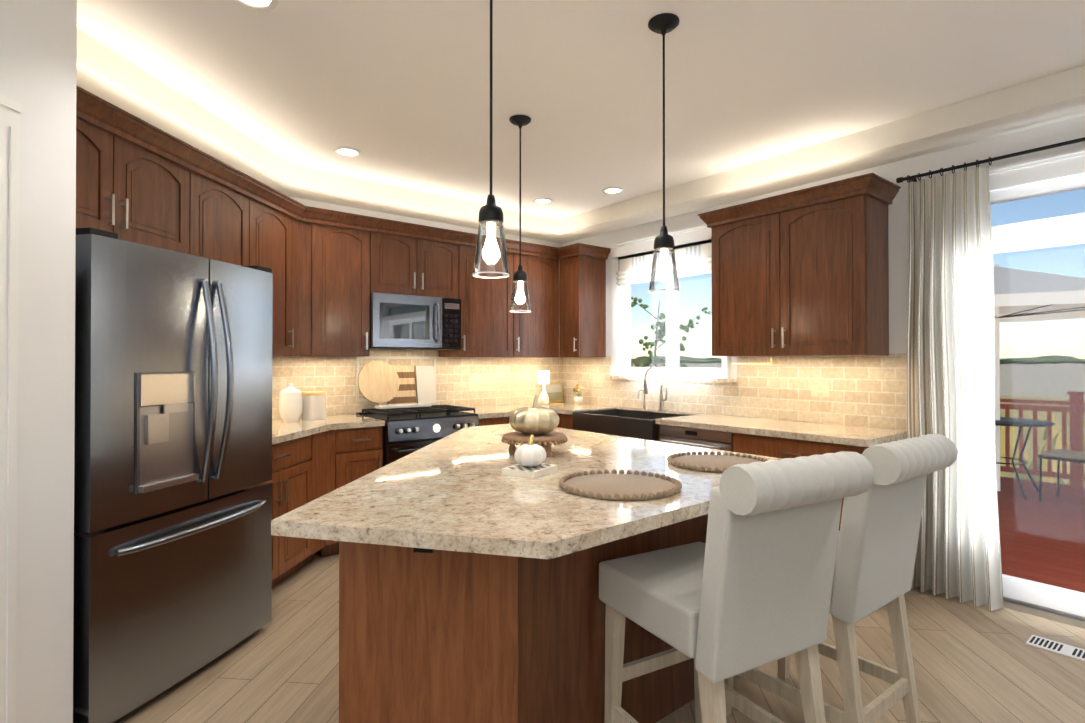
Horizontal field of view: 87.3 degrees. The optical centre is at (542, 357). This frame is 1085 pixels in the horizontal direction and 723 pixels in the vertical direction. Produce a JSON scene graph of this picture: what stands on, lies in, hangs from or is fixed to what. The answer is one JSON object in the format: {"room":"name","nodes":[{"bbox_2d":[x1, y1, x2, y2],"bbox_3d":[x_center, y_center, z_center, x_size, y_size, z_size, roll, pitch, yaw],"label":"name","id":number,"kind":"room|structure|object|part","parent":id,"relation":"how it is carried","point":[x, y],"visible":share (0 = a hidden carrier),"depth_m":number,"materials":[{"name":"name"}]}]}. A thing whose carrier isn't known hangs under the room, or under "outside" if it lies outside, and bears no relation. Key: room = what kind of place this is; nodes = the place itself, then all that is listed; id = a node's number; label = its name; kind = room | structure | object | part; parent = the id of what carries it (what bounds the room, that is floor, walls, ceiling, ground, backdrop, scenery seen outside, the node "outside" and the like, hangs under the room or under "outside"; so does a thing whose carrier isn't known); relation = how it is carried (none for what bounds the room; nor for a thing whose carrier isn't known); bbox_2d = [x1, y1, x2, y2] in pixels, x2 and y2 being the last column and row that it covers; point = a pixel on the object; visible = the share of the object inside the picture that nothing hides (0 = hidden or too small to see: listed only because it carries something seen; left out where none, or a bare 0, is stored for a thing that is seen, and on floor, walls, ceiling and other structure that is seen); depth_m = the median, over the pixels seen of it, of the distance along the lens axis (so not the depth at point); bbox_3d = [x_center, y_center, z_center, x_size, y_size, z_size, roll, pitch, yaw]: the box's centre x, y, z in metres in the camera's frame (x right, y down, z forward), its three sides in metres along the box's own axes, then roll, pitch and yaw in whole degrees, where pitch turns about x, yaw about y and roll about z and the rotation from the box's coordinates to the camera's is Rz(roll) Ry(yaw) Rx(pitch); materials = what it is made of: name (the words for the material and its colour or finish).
{"room":"kitchen","nodes":[
{"label":"kitchen","id":0,"kind":"room"},
{"bbox_2d":[0,0,76,722],"bbox_3d":[-2.182,-0.022,-0.559,0.660,2.700,5.075,0,0,6],"label":"wall","id":1,"kind":"structure","parent":0,"point":[38,57],"depth_m":1.83,"materials":[{"name":"white paint"}]},
{"bbox_2d":[0,94,20,722],"bbox_3d":[-1.646,0.281,1.256,0.681,2.119,0.681,0,-1,-39],"label":"door frame","id":2,"kind":"structure","parent":1,"relation":"attached to","point":[10,110],"depth_m":1.69,"materials":[{"name":"white paint"}]},
{"bbox_2d":[76,89,215,255],"bbox_3d":[-2.019,-0.749,2.463,0.886,0.474,0.886,0,-1,-39],"label":"upper cabinet","id":3,"kind":"object","parent":1,"relation":"attached to","point":[137,181],"depth_m":2.58,"materials":[{"name":"brown wood"}]},
{"bbox_3d":[-0.286,-0.998,3.272,4.107,0.095,2.798,0,-1,-39],"label":"crown moulding","id":4,"kind":"part","parent":3,"relation":"part of","materials":[{"name":"brown wood"}]},
{"bbox_2d":[200,165,275,355],"bbox_3d":[-1.926,-0.499,3.174,0.636,0.964,0.587,0,-1,-39],"label":"upper cabinet","id":5,"kind":"object","parent":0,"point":[245,206],"depth_m":3.33,"materials":[{"name":"brown wood"}]},
{"bbox_2d":[272,196,562,418],"bbox_3d":[-0.985,0.017,5.027,3.220,2.700,0.120,0,-1,-39],"label":"wall","id":6,"kind":"structure","parent":0,"point":[335,207],"depth_m":4.86,"materials":[{"name":"white paint"}]},
{"bbox_2d":[276,193,311,355],"bbox_3d":[-1.880,-0.496,3.614,0.570,0.964,0.618,0,-1,-39],"label":"upper cabinet","id":7,"kind":"object","parent":6,"relation":"attached to","point":[293,218],"depth_m":3.86,"materials":[{"name":"brown wood"}]},
{"bbox_2d":[312,217,369,356],"bbox_3d":[-1.564,-0.491,4.257,0.423,0.964,0.346,0,-1,-39],"label":"upper cabinet","id":8,"kind":"object","parent":6,"relation":"attached to","point":[339,248],"depth_m":4.11,"materials":[{"name":"brown wood"}]},
{"bbox_2d":[356,356,435,401],"bbox_3d":[-1.209,0.172,4.753,0.710,0.365,0.010,0,-1,-39],"label":"backsplash","id":9,"kind":"structure","parent":6,"relation":"attached to","point":[363,361],"depth_m":4.74,"materials":[{"name":"beige tile"}]},
{"bbox_2d":[368,281,447,352],"bbox_3d":[-1.139,-0.308,4.534,0.581,0.483,0.444,0,-1,-39],"label":"microwave","id":10,"kind":"object","parent":6,"relation":"attached to","point":[401,315],"depth_m":4.41,"materials":[{"name":"silver metal"}]},
{"bbox_2d":[368,225,463,292],"bbox_3d":[-1.088,-0.729,4.615,0.762,0.484,0.391,0,-1,-39],"label":"upper cabinet","id":11,"kind":"object","parent":6,"relation":"attached to","point":[408,255],"depth_m":4.48,"materials":[{"name":"brown wood"}]},
{"bbox_2d":[272,349,562,417],"bbox_3d":[-0.902,0.189,5.011,2.866,0.524,0.006,0,-1,-39],"label":"backsplash","id":12,"kind":"structure","parent":6,"relation":"attached to","point":[508,380],"depth_m":5.05,"materials":[{"name":"tile"}]},
{"bbox_2d":[272,378,286,388],"bbox_3d":[-1.937,0.191,4.166,0.120,0.075,0.006,0,-1,-39],"label":"outlet","id":13,"kind":"object","parent":12,"relation":"attached to","point":[279,383],"visible":0.83,"depth_m":4.17,"materials":[{"name":"beige plastic"}]},
{"bbox_2d":[469,377,479,389],"bbox_3d":[-0.623,0.238,5.229,0.120,0.115,0.006,0,-1,-39],"label":"electrical outlet","id":14,"kind":"object","parent":12,"relation":"attached to","point":[474,383],"visible":1,"depth_m":5.22,"materials":[{"name":"beige plastic"}]},
{"bbox_2d":[448,289,463,352],"bbox_3d":[-0.860,-0.306,4.793,0.177,0.483,0.392,0,-1,-39],"label":"control panel","id":15,"kind":"object","parent":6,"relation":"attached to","point":[455,296],"depth_m":4.68,"materials":[{"name":"black plastic"}]},
{"bbox_2d":[439,241,507,356],"bbox_3d":[-0.562,-0.486,5.068,0.624,0.964,0.346,0,-1,-39],"label":"upper cabinet","id":16,"kind":"object","parent":6,"relation":"attached to","point":[485,299],"depth_m":4.90,"materials":[{"name":"brown wood"}]},
{"bbox_2d":[508,245,559,357],"bbox_3d":[-0.160,-0.484,5.351,0.613,0.964,0.411,0,-1,-39],"label":"upper cabinet","id":17,"kind":"object","parent":6,"relation":"attached to","point":[535,333],"depth_m":5.25,"materials":[{"name":"brown wood"}]},
{"bbox_2d":[76,28,1084,243],"bbox_3d":[1.184,-1.289,1.247,4.373,0.140,8.500,0,-1,-39],"label":"cove","id":18,"kind":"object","parent":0,"point":[106,73],"depth_m":3.44,"materials":[{"name":"white paint"}]},
{"bbox_2d":[77,0,1084,219],"bbox_3d":[-0.229,-1.420,-0.256,8.740,0.100,9.340,0,-1,-39],"label":"ceiling","id":19,"kind":"structure","parent":0,"point":[396,93],"depth_m":2.71,"materials":[{"name":"white paint"}]},
{"bbox_2d":[234,0,277,9],"bbox_3d":[-1.080,-1.348,2.116,0.175,0.010,0.175,0,-1,-45],"label":"recessed light","id":20,"kind":"object","parent":19,"relation":"in","point":[272,4],"depth_m":2.17,"materials":[{"name":"white"}]},
{"bbox_2d":[333,147,361,156],"bbox_3d":[-1.268,-1.337,3.701,0.175,0.010,0.175,0,-1,-45],"label":"recessed light","id":21,"kind":"object","parent":19,"relation":"in","point":[343,151],"depth_m":3.70,"materials":[{"name":"white"}]},
{"bbox_2d":[472,0,509,277],"bbox_3d":[-0.168,-0.811,1.860,0.124,1.087,0.124,0,-1,-39],"label":"pendant light","id":22,"kind":"object","parent":19,"relation":"hanging from","point":[490,214],"visible":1,"depth_m":1.85,"materials":[{"name":"black metal"}]},
{"bbox_2d":[509,115,530,312],"bbox_3d":[-0.126,-0.801,3.206,0.124,1.087,0.124,0,-1,-39],"label":"pendant light","id":23,"kind":"object","parent":19,"relation":"hanging from","point":[520,274],"visible":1,"depth_m":3.20,"materials":[{"name":"black metal"}]},
{"bbox_2d":[533,198,552,203],"bbox_3d":[0.003,-1.329,4.832,0.175,0.010,0.175,0,0,27],"label":"recessed light","id":24,"kind":"object","parent":19,"relation":"in","point":[538,200],"depth_m":4.83,"materials":[{"name":"white"}]},
{"bbox_2d":[602,187,623,193],"bbox_3d":[0.562,-1.331,4.538,0.175,0.010,0.175,0,0,27],"label":"recessed light","id":25,"kind":"object","parent":19,"relation":"in","point":[610,190],"depth_m":4.55,"materials":[{"name":"white"}]},
{"bbox_2d":[648,13,679,293],"bbox_3d":[0.488,-0.808,2.288,0.124,1.087,0.124,0,-1,-39],"label":"pendant light","id":26,"kind":"object","parent":19,"relation":"hanging from","point":[663,24],"visible":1,"depth_m":2.28,"materials":[{"name":"black metal"}]},
{"bbox_2d":[113,553,1084,722],"bbox_3d":[-0.283,1.380,-0.319,8.600,0.100,9.340,0,-1,-39],"label":"floor","id":27,"kind":"structure","parent":0,"point":[972,663],"depth_m":2.44,"materials":[{"name":"brown wood"}]},
{"bbox_2d":[73,227,272,722],"bbox_3d":[-1.757,0.451,2.448,1.122,1.795,1.025,0,-1,-39],"label":"fridge","id":28,"kind":"object","parent":27,"relation":"on","point":[172,486],"visible":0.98,"depth_m":2.21,"materials":[{"name":"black metal"}]},
{"bbox_2d":[267,433,346,588],"bbox_3d":[-1.802,0.918,3.266,0.954,0.872,0.953,0,-1,-39],"label":"base cabinet","id":29,"kind":"object","parent":27,"relation":"on","point":[308,469],"depth_m":3.49,"materials":[{"name":"brown wood"}]},
{"bbox_2d":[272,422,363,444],"bbox_3d":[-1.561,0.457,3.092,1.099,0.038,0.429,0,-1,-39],"label":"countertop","id":30,"kind":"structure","parent":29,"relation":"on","point":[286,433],"depth_m":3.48,"materials":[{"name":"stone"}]},
{"bbox_2d":[272,404,571,429],"bbox_3d":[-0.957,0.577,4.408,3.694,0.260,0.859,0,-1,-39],"label":"countertop","id":31,"kind":"structure","parent":29,"relation":"on","point":[496,411],"depth_m":4.23,"materials":[{"name":"stone"}]},
{"bbox_2d":[278,383,302,421],"bbox_3d":[-1.758,0.310,3.968,0.156,0.268,0.156,0,-1,-39],"label":"canister","id":32,"kind":"object","parent":31,"relation":"on","point":[290,406],"visible":1,"depth_m":3.91,"materials":[{"name":"white ceramic"}]},
{"bbox_2d":[301,391,325,419],"bbox_3d":[-1.651,0.344,4.106,0.169,0.201,0.169,0,-1,-39],"label":"canister","id":33,"kind":"object","parent":31,"relation":"on","point":[314,405],"visible":0.96,"depth_m":4.04,"materials":[{"name":"white ceramic"}]},
{"bbox_2d":[358,361,398,404],"bbox_3d":[-1.312,0.230,4.571,0.344,0.403,0.095,0,-1,-39],"label":"round cutting board","id":34,"kind":"object","parent":31,"relation":"on","point":[378,382],"visible":0.94,"depth_m":4.56,"materials":[{"name":"brown wood"}]},
{"bbox_2d":[387,366,416,404],"bbox_3d":[-1.173,0.250,4.716,0.250,0.362,0.073,0,-1,-39],"label":"cutting board","id":35,"kind":"object","parent":31,"relation":"on","point":[406,393],"visible":0.67,"depth_m":4.74,"materials":[{"name":"brown wood"}]},
{"bbox_2d":[415,366,435,403],"bbox_3d":[-1.000,0.252,4.868,0.170,0.358,0.064,0,-1,-39],"label":"marble board","id":36,"kind":"object","parent":31,"relation":"on","point":[425,384],"visible":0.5,"depth_m":4.86,"materials":[{"name":"white stone"}]},
{"bbox_2d":[542,382,563,402],"bbox_3d":[0.108,0.355,5.771,0.250,0.199,0.046,0,-1,-39],"label":"picture frame","id":37,"kind":"object","parent":31,"relation":"on","point":[554,391],"visible":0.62,"depth_m":5.78,"materials":[{"name":"gold metal"}]},
{"bbox_2d":[320,429,338,436],"bbox_3d":[-1.738,0.921,3.715,0.560,0.872,0.603,0,-1,-39],"label":"base cabinet","id":38,"kind":"object","parent":27,"relation":"on","point":[330,433],"depth_m":3.82,"materials":[{"name":"brown wood"}]},
{"bbox_2d":[339,426,382,485],"bbox_3d":[-1.477,0.924,4.150,0.396,0.872,0.606,0,-1,-39],"label":"base cabinet","id":39,"kind":"object","parent":27,"relation":"on","point":[364,445],"depth_m":3.94,"materials":[{"name":"brown wood"}]},
{"bbox_2d":[356,405,478,466],"bbox_3d":[-0.964,0.882,4.448,0.756,0.962,0.656,0,-1,-39],"label":"range","id":40,"kind":"object","parent":27,"relation":"on","point":[406,431],"visible":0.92,"depth_m":4.20,"materials":[{"name":"black metal"}]},
{"bbox_2d":[375,403,430,408],"bbox_3d":[-1.115,0.390,4.565,0.440,0.020,0.110,0,-1,-39],"label":"rolling pin","id":41,"kind":"object","parent":40,"relation":"on","point":[402,406],"visible":1,"depth_m":4.53,"materials":[{"name":"white wood"}]},
{"bbox_2d":[479,417,509,425],"bbox_3d":[-0.396,0.930,5.025,0.835,0.872,0.606,0,-1,-39],"label":"base cabinet","id":42,"kind":"object","parent":27,"relation":"on","point":[499,420],"depth_m":4.64,"materials":[{"name":"brown wood"}]},
{"bbox_2d":[339,428,707,722],"bbox_3d":[-0.264,0.913,2.617,1.643,0.876,1.664,0,-1,-39],"label":"kitchen island","id":43,"kind":"object","parent":27,"relation":"on","point":[527,645],"depth_m":1.75,"materials":[{"name":"brown wood"}]},
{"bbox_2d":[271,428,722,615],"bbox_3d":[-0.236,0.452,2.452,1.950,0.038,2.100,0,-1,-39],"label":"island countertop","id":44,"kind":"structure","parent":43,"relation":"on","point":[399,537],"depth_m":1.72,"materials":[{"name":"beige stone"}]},
{"bbox_2d":[502,463,557,477],"bbox_3d":[-0.046,0.420,2.130,0.140,0.023,0.170,0,0,31],"label":"book","id":45,"kind":"object","parent":44,"relation":"on","point":[542,469],"visible":0.77,"depth_m":2.08,"materials":[{"name":"beige paper"}]},
{"bbox_2d":[514,435,545,466],"bbox_3d":[-0.045,0.348,2.132,0.119,0.116,0.121,0,-1,-39],"label":"pumpkin","id":46,"kind":"object","parent":45,"relation":"on","point":[529,454],"visible":1,"depth_m":2.09,"materials":[{"name":"white ceramic"}]},
{"bbox_2d":[501,431,567,456],"bbox_3d":[-0.036,0.390,2.563,0.302,0.088,0.300,0,-1,-39],"label":"stand","id":47,"kind":"object","parent":44,"relation":"on","point":[544,441],"visible":0.75,"depth_m":2.48,"materials":[{"name":"brown wood"}]},
{"bbox_2d":[509,395,558,434],"bbox_3d":[-0.036,0.256,2.564,0.227,0.175,0.227,0,-1,-39],"label":"pumpkin","id":48,"kind":"object","parent":47,"relation":"on","point":[534,419],"visible":1,"depth_m":2.49,"materials":[{"name":"beige"}]},
{"bbox_2d":[558,469,681,500],"bbox_3d":[0.255,0.418,1.885,0.406,0.024,0.403,0,-1,-39],"label":"placemat","id":49,"kind":"object","parent":44,"relation":"on","point":[622,486],"visible":1,"depth_m":1.87,"materials":[{"name":"wicker"}]},
{"bbox_2d":[667,451,768,472],"bbox_3d":[0.712,0.420,2.306,0.406,0.024,0.403,0,-1,-39],"label":"placemat","id":50,"kind":"object","parent":44,"relation":"on","point":[713,462],"visible":0.77,"depth_m":2.34,"materials":[{"name":"wicker"}]},
{"bbox_2d":[557,413,571,428],"bbox_3d":[0.427,0.931,5.108,0.666,0.872,0.320,0,-1,-39],"label":"base cabinet","id":51,"kind":"object","parent":27,"relation":"on","point":[565,420],"depth_m":4.96,"materials":[{"name":"brown wood"}]},
{"bbox_2d":[660,425,732,451],"bbox_3d":[1.236,0.926,4.075,0.614,0.868,0.592,0,-1,-39],"label":"dishwasher","id":52,"kind":"object","parent":27,"relation":"on","point":[711,439],"visible":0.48,"depth_m":3.88,"materials":[{"name":"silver metal"}]},
{"bbox_2d":[599,451,874,722],"bbox_3d":[0.542,0.803,1.712,0.460,1.082,0.658,0,0,-29],"label":"stool","id":53,"kind":"object","parent":27,"relation":"on","point":[747,586],"visible":1,"depth_m":1.53,"materials":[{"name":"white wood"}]},
{"bbox_2d":[733,433,906,530],"bbox_3d":[1.725,0.920,3.552,0.606,0.872,0.828,0,-1,-39],"label":"base cabinet","id":54,"kind":"object","parent":27,"relation":"on","point":[776,447],"depth_m":3.41,"materials":[{"name":"brown wood"}]},
{"bbox_2d":[524,366,906,446],"bbox_3d":[0.984,0.389,4.424,0.657,0.637,3.120,0,-1,-39],"label":"countertop","id":55,"kind":"structure","parent":54,"relation":"on","point":[638,423],"depth_m":4.08,"materials":[{"name":"stone"}]},
{"bbox_2d":[538,371,549,404],"bbox_3d":[0.013,0.292,5.524,0.112,0.325,0.112,0,-1,-39],"label":"lamp","id":56,"kind":"object","parent":55,"relation":"on","point":[543,379],"visible":1,"depth_m":5.48,"materials":[{"name":"white ceramic"}]},
{"bbox_2d":[573,384,583,403],"bbox_3d":[0.353,0.358,5.558,0.099,0.194,0.102,0,-1,-39],"label":"flower pot","id":57,"kind":"object","parent":55,"relation":"on","point":[578,399],"visible":1,"depth_m":5.53,"materials":[{"name":"white ceramic"}]},
{"bbox_2d":[637,366,667,410],"bbox_3d":[0.888,0.261,4.801,0.252,0.376,0.272,0,-1,-39],"label":"faucet","id":58,"kind":"object","parent":55,"relation":"on","point":[661,401],"depth_m":4.79,"materials":[{"name":"grey metal"}]},
{"bbox_2d":[724,434,957,722],"bbox_3d":[1.030,0.805,2.048,0.482,1.082,0.672,0,-1,-39],"label":"stool","id":59,"kind":"object","parent":27,"relation":"on","point":[877,543],"visible":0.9,"depth_m":1.82,"materials":[{"name":"white wood"}]},
{"bbox_3d":[1.030,0.550,2.050,0.482,0.572,0.672,0,-1,-39],"label":"seat","id":60,"kind":"part","parent":59,"relation":"part of","materials":[{"name":"fabric"}]},
{"bbox_2d":[1026,635,1084,661],"bbox_3d":[2.416,1.346,2.610,0.130,0.006,0.280,0,-1,-39],"label":"floor vent","id":61,"kind":"object","parent":27,"relation":"in","point":[1057,647],"visible":1,"depth_m":2.63,"materials":[{"name":"white metal"}]},
{"bbox_2d":[563,116,1084,429],"bbox_3d":[3.151,-0.002,2.378,0.120,2.700,9.200,0,-1,-39],"label":"wall","id":62,"kind":"structure","parent":0,"point":[1011,143],"depth_m":3.47,"materials":[{"name":"white paint"}]},
{"bbox_2d":[560,249,607,357],"bbox_3d":[0.354,-0.483,5.412,0.409,0.964,0.290,0,-1,-39],"label":"upper cabinet","id":63,"kind":"object","parent":62,"relation":"attached to","point":[582,275],"depth_m":5.31,"materials":[{"name":"brown wood"}]},
{"bbox_2d":[609,223,736,382],"bbox_3d":[1.087,-0.432,4.867,0.153,1.260,1.322,0,-1,-39],"label":"window","id":64,"kind":"structure","parent":62,"relation":"in","point":[631,261],"depth_m":4.93,"materials":[{"name":"white"}]},
{"bbox_2d":[616,239,711,285],"bbox_3d":[1.049,-0.799,4.839,0.056,0.269,1.116,0,-1,-39],"label":"blind","id":65,"kind":"object","parent":64,"relation":"attached to","point":[693,257],"depth_m":4.78,"materials":[{"name":"white fabric"}]},
{"bbox_2d":[563,353,906,429],"bbox_3d":[1.212,0.216,4.673,0.006,0.464,3.189,0,-1,-39],"label":"backsplash","id":66,"kind":"structure","parent":62,"relation":"attached to","point":[867,390],"depth_m":4.04,"materials":[{"name":"tile"}]},
{"bbox_2d":[593,375,601,386],"bbox_3d":[0.531,0.230,5.505,0.006,0.115,0.120,0,-1,-39],"label":"light switch","id":67,"kind":"object","parent":66,"relation":"attached to","point":[597,380],"visible":1,"depth_m":5.50,"materials":[{"name":"beige plastic"}]},
{"bbox_2d":[811,385,829,396],"bbox_3d":[1.877,0.229,3.842,0.006,0.075,0.120,0,-1,-39],"label":"outlet","id":68,"kind":"object","parent":66,"relation":"attached to","point":[819,391],"visible":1,"depth_m":3.84,"materials":[{"name":"beige plastic"}]},
{"bbox_2d":[708,185,891,356],"bbox_3d":[1.684,-0.494,3.819,0.346,0.964,1.040,0,-1,-39],"label":"upper cabinet","id":69,"kind":"object","parent":62,"relation":"attached to","point":[803,272],"depth_m":3.58,"materials":[{"name":"brown wood"}]},
{"bbox_2d":[896,137,1084,182],"bbox_3d":[3.171,-1.064,2.169,0.117,0.052,3.238,0,-1,-39],"label":"curtain rod","id":70,"kind":"object","parent":62,"relation":"attached to","point":[931,173],"visible":0.9,"depth_m":3.08,"materials":[{"name":"black metal"}]},
{"bbox_2d":[906,166,1003,610],"bbox_3d":[2.290,0.154,3.174,0.094,2.370,0.446,0,-1,-39],"label":"curtain","id":71,"kind":"object","parent":70,"relation":"hanging from","point":[950,376],"visible":0.9,"depth_m":3.16,"materials":[{"name":"white fabric"}]},
{"bbox_2d":[989,148,1084,628],"bbox_3d":[2.998,0.158,2.530,0.166,2.383,2.070,0,-1,-39],"label":"door","id":72,"kind":"structure","parent":62,"relation":"in","point":[1056,603],"depth_m":2.97,"materials":[{"name":"white"}]},
{"label":"outside","id":73,"kind":"structure","parent":0,"visible":0},
{"bbox_2d":[997,476,1084,628],"bbox_3d":[5.076,1.483,3.733,4.570,0.150,12.500,0,-1,-39],"label":"deck","id":74,"kind":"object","parent":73,"point":[1052,535],"depth_m":4.59,"materials":[{"name":"red wood"}]},
{"bbox_2d":[993,264,1084,499],"bbox_3d":[4.864,0.216,6.078,2.800,2.424,2.800,0,-1,-39],"label":"patio umbrella","id":75,"kind":"object","parent":74,"relation":"on","point":[1044,300],"depth_m":5.71,"materials":[{"name":"beige fabric"}]},
{"bbox_2d":[1000,391,1084,488],"bbox_3d":[6.670,0.893,5.241,0.130,1.050,11.965,0,-1,-39],"label":"railing","id":76,"kind":"object","parent":74,"relation":"on","point":[1076,425],"depth_m":6.33,"materials":[{"name":"brown"}]},
{"bbox_2d":[1038,449,1084,501],"bbox_3d":[5.193,0.941,5.498,0.436,0.960,0.490,0,0,-29],"label":"patio chair","id":77,"kind":"object","parent":74,"relation":"on","point":[1075,456],"depth_m":5.57,"materials":[{"name":"black metal"}]},
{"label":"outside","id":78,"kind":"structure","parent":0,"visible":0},
{"bbox_2d":[631,362,1084,397],"bbox_3d":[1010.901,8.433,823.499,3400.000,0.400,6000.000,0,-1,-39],"label":"field","id":79,"kind":"structure","parent":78,"point":[1061,383],"depth_m":84.28,"materials":[{"name":"beige"}]},
{"bbox_2d":[631,357,650,366],"bbox_3d":[30.532,2.196,257.575,27.729,4.238,97.542,0,0,5],"label":"shrubs","id":80,"kind":"object","parent":79,"relation":"on","point":[643,359],"depth_m":210.49,"materials":[{"name":"green plant"}]},
{"bbox_2d":[631,355,1084,363],"bbox_3d":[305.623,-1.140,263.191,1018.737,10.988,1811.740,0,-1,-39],"label":"tree","id":81,"kind":"object","parent":79,"relation":"on","point":[1025,360],"depth_m":587.92,"materials":[{"name":"green plant"}]},
{"bbox_2d":[1000,395,1084,484],"bbox_3d":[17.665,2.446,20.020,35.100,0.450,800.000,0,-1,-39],"label":"grass band","id":82,"kind":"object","parent":79,"relation":"on","point":[1040,431],"depth_m":20.38,"materials":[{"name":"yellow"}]},
{"bbox_2d":[631,297,710,367],"bbox_3d":[2.563,0.322,12.648,2.375,4.000,2.522,0,-1,-39],"label":"tree","id":83,"kind":"object","parent":82,"relation":"on","point":[662,329],"depth_m":12.13,"materials":[{"name":"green plant"}]},
{"bbox_2d":[1000,404,1084,486],"bbox_3d":[13.382,1.664,6.330,11.452,1.165,28.284,0,-1,-39],"label":"grass tufts","id":84,"kind":"object","parent":82,"relation":"on","point":[1056,444],"depth_m":11.95,"materials":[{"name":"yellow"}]}
]}

